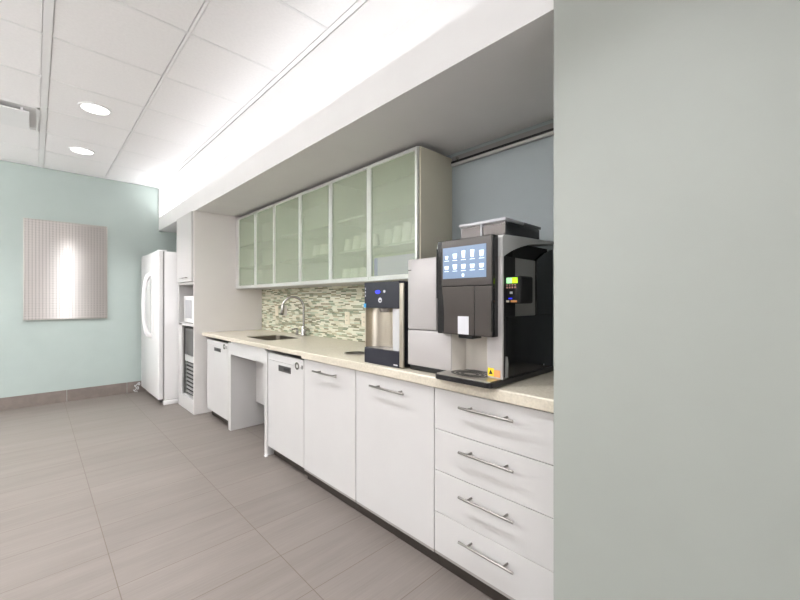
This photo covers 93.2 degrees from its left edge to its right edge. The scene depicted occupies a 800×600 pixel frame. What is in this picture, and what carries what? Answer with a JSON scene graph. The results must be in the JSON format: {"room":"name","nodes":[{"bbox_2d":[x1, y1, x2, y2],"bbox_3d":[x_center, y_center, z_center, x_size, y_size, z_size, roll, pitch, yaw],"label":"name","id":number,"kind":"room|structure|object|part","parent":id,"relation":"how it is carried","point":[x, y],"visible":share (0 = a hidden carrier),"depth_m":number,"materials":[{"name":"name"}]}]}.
{"room":"office break room","nodes":[
{"label":"office break room","id":0,"kind":"room"},
{"bbox_2d":[0,160,176,397],"bbox_3d":[-4.630,-0.172,4.398,4.850,2.885,0.100,0,0,-44],"label":"wall","id":1,"kind":"structure","parent":0,"point":[37,356],"depth_m":4.81,"materials":[{"name":"teal paint"}]},
{"bbox_2d":[23,218,106,319],"bbox_3d":[-4.175,-0.372,4.750,0.792,1.215,0.022,0,0,-44],"label":"perforated panel","id":2,"kind":"object","parent":1,"relation":"attached to","point":[65,263],"visible":1,"depth_m":4.71,"materials":[{"name":"metal"}]},
{"bbox_2d":[0,381,145,410],"bbox_3d":[-4.591,1.196,4.358,4.650,0.147,0.011,0,0,-44],"label":"baseboard","id":3,"kind":"structure","parent":1,"relation":"attached to","point":[14,402],"depth_m":4.74,"materials":[{"name":"beige tile"}]},
{"bbox_2d":[0,0,435,191],"bbox_3d":[-1.725,-1.664,0.709,5.796,0.102,9.444,0,0,-44],"label":"ceiling","id":4,"kind":"structure","parent":0,"point":[185,84],"depth_m":2.63,"materials":[{"name":"white paint"}]},
{"bbox_2d":[0,98,39,130],"bbox_3d":[-3.444,-1.632,3.191,0.582,0.094,0.595,0,0,-44],"label":"ceiling vent","id":5,"kind":"object","parent":4,"relation":"in","point":[10,116],"visible":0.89,"depth_m":3.27,"materials":[{"name":"white plastic"}]},
{"bbox_2d":[68,146,94,154],"bbox_3d":[-3.426,-1.611,4.073,0.224,0.008,0.224,0,0,-44],"label":"recessed light","id":6,"kind":"object","parent":4,"relation":"in","point":[80,150],"visible":1,"depth_m":4.06,"materials":[{"name":"white"}]},
{"bbox_2d":[78,102,111,115],"bbox_3d":[-2.565,-1.611,3.181,0.224,0.008,0.224,0,0,-44],"label":"recessed light","id":7,"kind":"object","parent":4,"relation":"in","point":[93,108],"visible":1,"depth_m":3.17,"materials":[{"name":"white"}]},
{"bbox_2d":[0,390,492,599],"bbox_3d":[-1.492,1.310,1.221,4.750,0.080,9.030,0,0,-44],"label":"floor","id":8,"kind":"structure","parent":0,"point":[127,496],"depth_m":2.18,"materials":[{"name":"tile"}]},
{"bbox_2d":[141,250,177,404],"bbox_3d":[-2.964,0.328,5.159,0.997,1.884,1.000,0,0,-44],"label":"refrigerator","id":9,"kind":"object","parent":8,"relation":"on","point":[159,285],"visible":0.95,"depth_m":4.64,"materials":[{"name":"white metal"}]},
{"bbox_3d":[-3.172,0.060,4.749,0.127,0.834,0.062,0,0,-44],"label":"handle","id":10,"kind":"part","parent":9,"relation":"part of","materials":[{"name":"white plastic"}]},
{"bbox_3d":[-3.225,0.294,4.907,0.058,1.801,1.000,0,0,-44],"label":"door","id":11,"kind":"part","parent":9,"relation":"part of","materials":[{"name":"white metal"}]},
{"bbox_2d":[207,338,229,423],"bbox_3d":[-1.702,0.848,4.162,0.606,0.845,0.628,0,0,-44],"label":"dishwasher","id":12,"kind":"object","parent":8,"relation":"on","point":[217,349],"visible":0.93,"depth_m":3.94,"materials":[{"name":"white plastic"}]},
{"bbox_2d":[177,210,261,414],"bbox_3d":[-2.245,0.135,4.674,0.837,2.270,0.637,0,0,-44],"label":"tall cabinet","id":13,"kind":"object","parent":8,"relation":"on","point":[206,242],"visible":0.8,"depth_m":4.36,"materials":[{"name":"plastic"}]},
{"bbox_3d":[-2.522,-0.604,4.423,0.019,0.777,0.609,0,0,-44],"label":"door","id":14,"kind":"part","parent":13,"relation":"part of","materials":[{"name":"white plastic"}]},
{"bbox_3d":[-2.436,0.135,4.911,0.781,2.270,0.030,0,0,-44],"label":"panel","id":15,"kind":"part","parent":13,"relation":"part of","materials":[{"name":"white plastic"}]},
{"bbox_2d":[179,322,192,326],"bbox_3d":[-2.244,0.280,4.669,0.721,0.030,0.585,0,0,-44],"label":"shelf","id":16,"kind":"object","parent":13,"relation":"attached to","point":[181,324],"depth_m":4.55,"materials":[{"name":"white wood"}]},
{"bbox_2d":[184,296,192,322],"bbox_3d":[-2.312,0.107,4.552,0.402,0.315,0.480,0,0,-44],"label":"microwave oven","id":17,"kind":"object","parent":13,"relation":"on","point":[188,300],"visible":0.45,"depth_m":4.44,"materials":[{"name":"white plastic"}]},
{"bbox_2d":[185,328,192,395],"bbox_3d":[-2.204,0.723,4.628,0.660,0.785,0.450,0,0,-44],"label":"machine","id":18,"kind":"object","parent":13,"relation":"in","point":[188,331],"visible":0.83,"depth_m":4.45,"materials":[{"name":"grey plastic"}]},
{"bbox_3d":[-2.430,0.487,4.410,0.030,0.315,0.450,0,0,-44],"label":"door","id":19,"kind":"part","parent":18,"relation":"part of","materials":[{"name":"grey plastic"}]},
{"bbox_2d":[187,361,192,395],"bbox_3d":[-2.423,0.917,4.416,0.010,0.390,0.450,0,0,-44],"label":"grille","id":20,"kind":"object","parent":18,"relation":"attached to","point":[189,363],"depth_m":4.45,"materials":[{"name":"white metal"}]},
{"bbox_2d":[228,342,277,454],"bbox_3d":[-1.159,0.834,3.631,0.644,0.872,0.878,0,0,-44],"label":"surround","id":21,"kind":"object","parent":8,"relation":"on","point":[247,365],"visible":0.42,"depth_m":3.73,"materials":[{"name":"white plastic"}]},
{"bbox_3d":[-1.447,0.841,3.917,0.620,0.858,0.066,0,0,-44],"label":"panel","id":22,"kind":"part","parent":21,"relation":"part of","materials":[{"name":"white plastic"}]},
{"bbox_3d":[-0.880,0.841,3.326,0.624,0.858,0.052,0,0,-44],"label":"panel","id":23,"kind":"part","parent":21,"relation":"part of","materials":[{"name":"white plastic"}]},
{"bbox_2d":[202,329,364,355],"bbox_3d":[-1.212,0.378,3.697,0.692,0.036,2.201,0,0,-44],"label":"countertop","id":24,"kind":"structure","parent":21,"relation":"on","point":[296,346],"depth_m":3.32,"materials":[{"name":"beige stone"}]},
{"bbox_2d":[250,335,295,349],"bbox_3d":[-1.235,0.470,3.701,0.379,0.200,0.544,0,0,-44],"label":"sink","id":25,"kind":"object","parent":24,"relation":"in","point":[276,337],"visible":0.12,"depth_m":3.92,"materials":[{"name":"metal"}]},
{"bbox_2d":[280,296,306,335],"bbox_3d":[-1.073,0.156,3.853,0.272,0.407,0.130,0,0,15],"label":"kitchen faucet","id":26,"kind":"object","parent":24,"relation":"on","point":[303,328],"visible":1,"depth_m":3.84,"materials":[{"name":"silver metal"}]},
{"bbox_2d":[268,352,307,475],"bbox_3d":[-0.667,0.848,3.090,0.606,0.845,0.568,0,0,-44],"label":"dishwasher","id":27,"kind":"object","parent":8,"relation":"on","point":[285,371],"visible":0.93,"depth_m":2.86,"materials":[{"name":"white plastic"}]},
{"bbox_2d":[304,359,359,511],"bbox_3d":[-0.263,0.841,2.662,0.661,0.858,0.597,0,0,-44],"label":"base cabinet","id":28,"kind":"object","parent":8,"relation":"on","point":[329,390],"visible":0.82,"depth_m":2.44,"materials":[{"name":"white plastic"}]},
{"bbox_3d":[-0.480,0.473,2.440,0.041,0.012,0.274,0,0,-44],"label":"handle","id":29,"kind":"part","parent":28,"relation":"part of","materials":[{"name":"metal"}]},
{"bbox_2d":[356,370,437,562],"bbox_3d":[0.159,0.841,2.225,0.661,0.858,0.610,0,0,-44],"label":"base cabinet","id":30,"kind":"object","parent":8,"relation":"on","point":[395,418],"visible":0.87,"depth_m":1.98,"materials":[{"name":"white plastic"}]},
{"bbox_3d":[-0.067,0.473,2.013,0.041,0.012,0.267,0,0,-44],"label":"handle","id":31,"kind":"part","parent":30,"relation":"part of","materials":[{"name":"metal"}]},
{"bbox_2d":[435,388,553,599],"bbox_3d":[0.580,0.841,1.788,0.661,0.858,0.600,0,0,-44],"label":"base cabinet","id":32,"kind":"object","parent":8,"relation":"on","point":[494,460],"visible":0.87,"depth_m":1.56,"materials":[{"name":"white plastic"}]},
{"bbox_2d":[301,345,553,412],"bbox_3d":[0.189,0.385,2.246,0.692,0.050,1.829,0,0,-44],"label":"countertop","id":33,"kind":"structure","parent":32,"relation":"on","point":[536,392],"depth_m":1.74,"materials":[{"name":"beige stone"}]},
{"bbox_2d":[343,351,364,354],"bbox_3d":[-0.302,0.398,2.572,0.166,0.084,0.166,0,0,-44],"label":"ring","id":34,"kind":"object","parent":33,"relation":"in","point":[349,352],"visible":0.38,"depth_m":2.63,"materials":[{"name":"metal"}]},
{"bbox_2d":[364,281,409,367],"bbox_3d":[0.080,0.128,2.264,0.500,0.464,0.322,0,0,-44],"label":"water dispenser","id":35,"kind":"object","parent":33,"relation":"on","point":[386,303],"visible":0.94,"depth_m":2.09,"materials":[{"name":"black plastic"}]},
{"bbox_3d":[-0.072,0.054,2.134,0.100,0.021,0.100,0,0,-44],"label":"spout","id":36,"kind":"part","parent":35,"relation":"part of","materials":[{"name":"silver metal"}]},
{"bbox_2d":[365,346,409,367],"bbox_3d":[-0.066,0.315,2.144,0.117,0.090,0.292,0,0,-44],"label":"drip tray","id":37,"kind":"object","parent":35,"relation":"on","point":[390,356],"depth_m":2.09,"materials":[{"name":"black plastic"}]},
{"bbox_2d":[408,217,553,388],"bbox_3d":[0.397,-0.009,1.895,0.597,0.738,0.609,0,0,-44],"label":"coffee machine","id":38,"kind":"object","parent":33,"relation":"on","point":[480,310],"visible":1,"depth_m":1.73,"materials":[{"name":"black plastic"}]},
{"bbox_3d":[0.259,0.044,1.694,0.006,0.213,0.180,0,0,-44],"label":"service door","id":39,"kind":"part","parent":38,"relation":"part of","materials":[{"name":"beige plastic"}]},
{"bbox_3d":[0.316,0.161,1.710,0.070,0.019,0.080,0,0,-44],"label":"spout","id":40,"kind":"part","parent":38,"relation":"part of","materials":[{"name":"black plastic"}]},
{"bbox_2d":[435,369,511,388],"bbox_3d":[0.316,0.340,1.669,0.167,0.026,0.298,0,0,-44],"label":"drip tray","id":41,"kind":"object","parent":38,"relation":"on","point":[473,378],"depth_m":1.61,"materials":[{"name":"metal"}]},
{"bbox_3d":[0.451,0.290,1.619,0.014,0.100,0.022,0,0,-44],"label":"trim","id":42,"kind":"part","parent":38,"relation":"part of","materials":[{"name":"grey plastic"}]},
{"bbox_3d":[0.551,-0.060,1.724,0.263,0.260,0.009,0,0,-44],"label":"panel","id":43,"kind":"part","parent":38,"relation":"part of","materials":[{"name":"grey plastic"}]},
{"bbox_3d":[0.613,0.205,1.780,0.445,0.270,0.018,0,0,-44],"label":"panel","id":44,"kind":"part","parent":38,"relation":"part of","materials":[{"name":"black plastic"}]},
{"bbox_3d":[0.573,-0.371,1.981,0.176,0.014,0.262,0,0,-44],"label":"hopper lid","id":45,"kind":"part","parent":38,"relation":"part of","materials":[{"name":"black plastic"}]},
{"bbox_3d":[0.710,-0.095,1.874,0.175,0.329,0.018,0,0,-44],"label":"panel","id":46,"kind":"part","parent":38,"relation":"part of","materials":[{"name":"black plastic"}]},
{"bbox_3d":[0.357,1.060,1.573,0.041,0.012,0.264,0,0,-44],"label":"handle","id":47,"kind":"part","parent":32,"relation":"part of","materials":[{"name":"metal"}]},
{"bbox_3d":[0.357,0.863,1.573,0.041,0.012,0.264,0,0,-44],"label":"handle","id":48,"kind":"part","parent":32,"relation":"part of","materials":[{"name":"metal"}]},
{"bbox_3d":[0.357,0.666,1.573,0.041,0.012,0.264,0,0,-44],"label":"handle","id":49,"kind":"part","parent":32,"relation":"part of","materials":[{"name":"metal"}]},
{"bbox_3d":[0.357,0.470,1.573,0.041,0.012,0.264,0,0,-44],"label":"handle","id":50,"kind":"part","parent":32,"relation":"part of","materials":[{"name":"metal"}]},
{"bbox_3d":[0.379,1.094,1.594,0.020,0.186,0.597,0,0,-44],"label":"drawer","id":51,"kind":"part","parent":32,"relation":"part of","materials":[{"name":"white plastic"}]},
{"bbox_3d":[0.379,0.901,1.594,0.020,0.194,0.597,0,0,-44],"label":"drawer","id":52,"kind":"part","parent":32,"relation":"part of","materials":[{"name":"white plastic"}]},
{"bbox_3d":[0.379,0.705,1.594,0.020,0.192,0.597,0,0,-44],"label":"drawer","id":53,"kind":"part","parent":32,"relation":"part of","materials":[{"name":"white plastic"}]},
{"bbox_3d":[0.379,0.511,1.594,0.020,0.190,0.597,0,0,-44],"label":"drawer","id":54,"kind":"part","parent":32,"relation":"part of","materials":[{"name":"white plastic"}]},
{"bbox_2d":[263,119,553,365],"bbox_3d":[-0.884,-0.172,3.939,0.100,2.885,5.765,0,0,-44],"label":"wall","id":55,"kind":"structure","parent":0,"point":[517,183],"depth_m":2.26,"materials":[{"name":"blue paint"}]},
{"bbox_2d":[236,204,301,289],"bbox_3d":[-1.490,-0.552,4.253,0.335,0.830,1.012,0,0,-44],"label":"upper cabinet","id":56,"kind":"object","parent":55,"relation":"attached to","point":[254,230],"visible":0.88,"depth_m":4.53,"materials":[{"name":"green glass"}]},
{"bbox_3d":[-1.730,-0.552,4.274,0.020,0.826,0.475,0,0,-44],"label":"door","id":57,"kind":"part","parent":56,"relation":"part of","materials":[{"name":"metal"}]},
{"bbox_2d":[240,238,272,249],"bbox_3d":[-1.475,-0.635,4.267,0.275,0.018,0.976,0,0,-44],"label":"shelf","id":58,"kind":"object","parent":56,"relation":"attached to","point":[267,244],"depth_m":4.38,"materials":[{"name":"green glass"}]},
{"bbox_2d":[240,262,272,269],"bbox_3d":[-1.475,-0.385,4.267,0.275,0.018,0.976,0,0,-44],"label":"shelf","id":59,"kind":"object","parent":56,"relation":"attached to","point":[267,266],"depth_m":4.36,"materials":[{"name":"glass"}]},
{"bbox_3d":[-1.407,-0.552,3.941,0.020,0.826,0.446,0,0,-44],"label":"door","id":60,"kind":"part","parent":56,"relation":"part of","materials":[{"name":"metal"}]},
{"bbox_2d":[262,285,364,341],"bbox_3d":[-0.683,0.113,3.652,0.008,0.495,3.003,0,0,-44],"label":"backsplash","id":61,"kind":"structure","parent":55,"relation":"attached to","point":[325,307],"depth_m":3.76,"materials":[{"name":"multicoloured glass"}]},
{"bbox_2d":[275,306,277,315],"bbox_3d":[-1.445,0.120,4.429,0.010,0.116,0.072,0,0,-44],"label":"wall outlet","id":62,"kind":"object","parent":61,"relation":"attached to","point":[276,307],"visible":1,"depth_m":4.42,"materials":[{"name":"beige plastic"}]},
{"bbox_2d":[345,312,349,324],"bbox_3d":[-0.479,0.160,3.430,0.008,0.116,0.072,0,0,-44],"label":"wall outlet","id":63,"kind":"object","parent":61,"relation":"attached to","point":[347,314],"visible":1,"depth_m":3.42,"materials":[{"name":"beige plastic"}]},
{"bbox_2d":[361,313,364,325],"bbox_3d":[-0.309,0.165,3.253,0.008,0.116,0.072,0,0,-44],"label":"wall outlet","id":64,"kind":"object","parent":61,"relation":"attached to","point":[362,314],"visible":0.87,"depth_m":3.26,"materials":[{"name":"beige plastic"}]},
{"bbox_2d":[274,181,356,287],"bbox_3d":[-0.791,-0.552,3.529,0.335,0.830,0.999,0,0,-44],"label":"upper cabinet","id":65,"kind":"object","parent":55,"relation":"attached to","point":[301,220],"visible":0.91,"depth_m":3.77,"materials":[{"name":"green glass"}]},
{"bbox_3d":[-1.073,-0.552,3.595,0.020,0.826,0.510,0,0,-44],"label":"door","id":66,"kind":"part","parent":65,"relation":"part of","materials":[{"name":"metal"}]},
{"bbox_2d":[279,223,328,240],"bbox_3d":[-0.777,-0.635,3.543,0.275,0.018,0.964,0,0,-44],"label":"shelf","id":67,"kind":"object","parent":65,"relation":"attached to","point":[321,232],"depth_m":3.64,"materials":[{"name":"glass"}]},
{"bbox_2d":[279,253,328,264],"bbox_3d":[-0.777,-0.385,3.543,0.275,0.018,0.964,0,0,-44],"label":"shelf","id":68,"kind":"object","parent":65,"relation":"attached to","point":[323,259],"depth_m":3.65,"materials":[{"name":"glass"}]},
{"bbox_3d":[-0.726,-0.552,3.235,0.020,0.826,0.484,0,0,-44],"label":"door","id":69,"kind":"part","parent":65,"relation":"part of","materials":[{"name":"glass"}]},
{"bbox_2d":[312,245,320,255],"bbox_3d":[-0.740,-0.443,3.386,0.088,0.098,0.088,0,0,-44],"label":"cup stack","id":70,"kind":"object","parent":65,"relation":"on","point":[316,250],"visible":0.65,"depth_m":3.35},
{"bbox_2d":[320,244,327,254],"bbox_3d":[-0.657,-0.443,3.300,0.088,0.098,0.088,0,0,-44],"label":"cup stack","id":71,"kind":"object","parent":65,"relation":"on","point":[323,250],"visible":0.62,"depth_m":3.27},
{"bbox_2d":[330,146,451,284],"bbox_3d":[-0.104,-0.552,2.817,0.335,0.830,0.978,0,0,-44],"label":"upper cabinet","id":72,"kind":"object","parent":55,"relation":"attached to","point":[414,185],"visible":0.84,"depth_m":2.76,"materials":[{"name":"green glass"}]},
{"bbox_2d":[342,269,350,278],"bbox_3d":[-0.428,-0.204,3.049,0.088,0.098,0.088,0,0,-44],"label":"cup stack","id":73,"kind":"object","parent":72,"relation":"in","point":[346,273],"visible":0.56,"depth_m":3.02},
{"bbox_2d":[344,239,352,250],"bbox_3d":[-0.407,-0.443,3.041,0.088,0.098,0.088,0,0,-44],"label":"cup stack","id":74,"kind":"object","parent":72,"relation":"on","point":[348,242],"visible":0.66,"depth_m":3.01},
{"bbox_3d":[-0.387,-0.552,2.884,0.020,0.826,0.487,0,0,-44],"label":"door","id":75,"kind":"part","parent":72,"relation":"part of","materials":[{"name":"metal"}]},
{"bbox_2d":[350,268,358,277],"bbox_3d":[-0.351,-0.204,2.969,0.088,0.098,0.088,0,0,-44],"label":"cup stack","id":76,"kind":"object","parent":72,"relation":"in","point":[354,271],"visible":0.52,"depth_m":2.94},
{"bbox_2d":[352,236,361,248],"bbox_3d":[-0.330,-0.449,2.962,0.088,0.110,0.088,0,0,-44],"label":"cup stack","id":77,"kind":"object","parent":72,"relation":"on","point":[357,239],"visible":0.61,"depth_m":2.93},
{"bbox_2d":[358,267,366,276],"bbox_3d":[-0.282,-0.204,2.897,0.088,0.098,0.088,0,0,-44],"label":"cup stack","id":78,"kind":"object","parent":72,"relation":"in","point":[362,272],"visible":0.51,"depth_m":2.87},
{"bbox_2d":[360,232,366,247],"bbox_3d":[-0.261,-0.455,2.890,0.088,0.122,0.088,0,0,-44],"label":"cup stack","id":79,"kind":"object","parent":72,"relation":"on","point":[363,244],"visible":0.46,"depth_m":2.86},
{"bbox_2d":[337,201,414,227],"bbox_3d":[-0.096,-0.635,2.838,0.275,0.018,0.924,0,0,-44],"label":"shelf","id":80,"kind":"object","parent":72,"relation":"attached to","point":[405,212],"depth_m":2.87,"materials":[{"name":"green glass"}]},
{"bbox_2d":[337,240,414,256],"bbox_3d":[-0.096,-0.385,2.838,0.275,0.018,0.924,0,0,-44],"label":"shelf","id":81,"kind":"object","parent":72,"relation":"attached to","point":[404,247],"depth_m":2.87,"materials":[{"name":"glass"}]},
{"bbox_2d":[373,234,379,245],"bbox_3d":[-0.191,-0.443,2.818,0.088,0.098,0.088,0,0,-44],"label":"cup stack","id":82,"kind":"object","parent":72,"relation":"on","point":[376,241],"visible":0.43,"depth_m":2.79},
{"bbox_2d":[384,229,393,243],"bbox_3d":[-0.073,-0.449,2.696,0.088,0.110,0.088,0,0,-44],"label":"cup stack","id":83,"kind":"object","parent":72,"relation":"on","point":[388,238],"visible":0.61,"depth_m":2.66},
{"bbox_3d":[-0.051,-0.552,2.535,0.020,0.826,0.475,0,0,-44],"label":"door","id":84,"kind":"part","parent":72,"relation":"part of","materials":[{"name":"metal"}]},
{"bbox_2d":[374,253,414,275],"bbox_3d":[-0.030,-0.229,2.564,0.040,0.146,0.410,0,0,-44],"label":"carton","id":85,"kind":"object","parent":72,"relation":"in","point":[398,264],"visible":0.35,"depth_m":2.56,"materials":[{"name":"white cardboard"}]},
{"bbox_2d":[392,226,402,242],"bbox_3d":[-0.011,-0.455,2.631,0.088,0.122,0.088,0,0,-44],"label":"cup stack","id":86,"kind":"object","parent":72,"relation":"on","point":[397,234],"visible":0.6,"depth_m":2.60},
{"bbox_2d":[401,222,411,241],"bbox_3d":[0.052,-0.461,2.566,0.088,0.134,0.088,0,0,-44],"label":"cup stack","id":87,"kind":"object","parent":72,"relation":"on","point":[407,226],"visible":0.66,"depth_m":2.53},
{"bbox_2d":[411,224,414,239],"bbox_3d":[0.114,-0.449,2.502,0.088,0.110,0.088,0,0,-44],"label":"cup stack","id":88,"kind":"object","parent":72,"relation":"on","point":[413,226],"visible":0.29,"depth_m":2.48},
{"bbox_3d":[0.231,-0.552,2.486,0.314,0.830,0.035,0,0,-44],"label":"panel","id":89,"kind":"part","parent":72,"relation":"part of","materials":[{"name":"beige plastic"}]},
{"bbox_2d":[451,122,553,166],"bbox_3d":[0.713,-0.942,2.199,0.020,0.068,1.039,0,0,-44],"label":"wall rail","id":90,"kind":"object","parent":55,"relation":"attached to","point":[545,131],"visible":0.62,"depth_m":2.28,"materials":[{"name":"grey plastic"}]},
{"bbox_2d":[554,0,799,599],"bbox_3d":[1.938,-0.172,0.457,0.878,2.885,3.165,0,0,-44],"label":"wall","id":91,"kind":"structure","parent":0,"point":[677,122],"depth_m":1.04,"materials":[{"name":"grey paint"}]},
{"bbox_2d":[159,0,553,232],"bbox_3d":[-1.197,-1.308,3.636,0.770,0.615,5.765,0,0,-44],"label":"soffit","id":92,"kind":"object","parent":91,"relation":"attached to","point":[458,75],"depth_m":2.12,"materials":[{"name":"white paint"}]}
]}

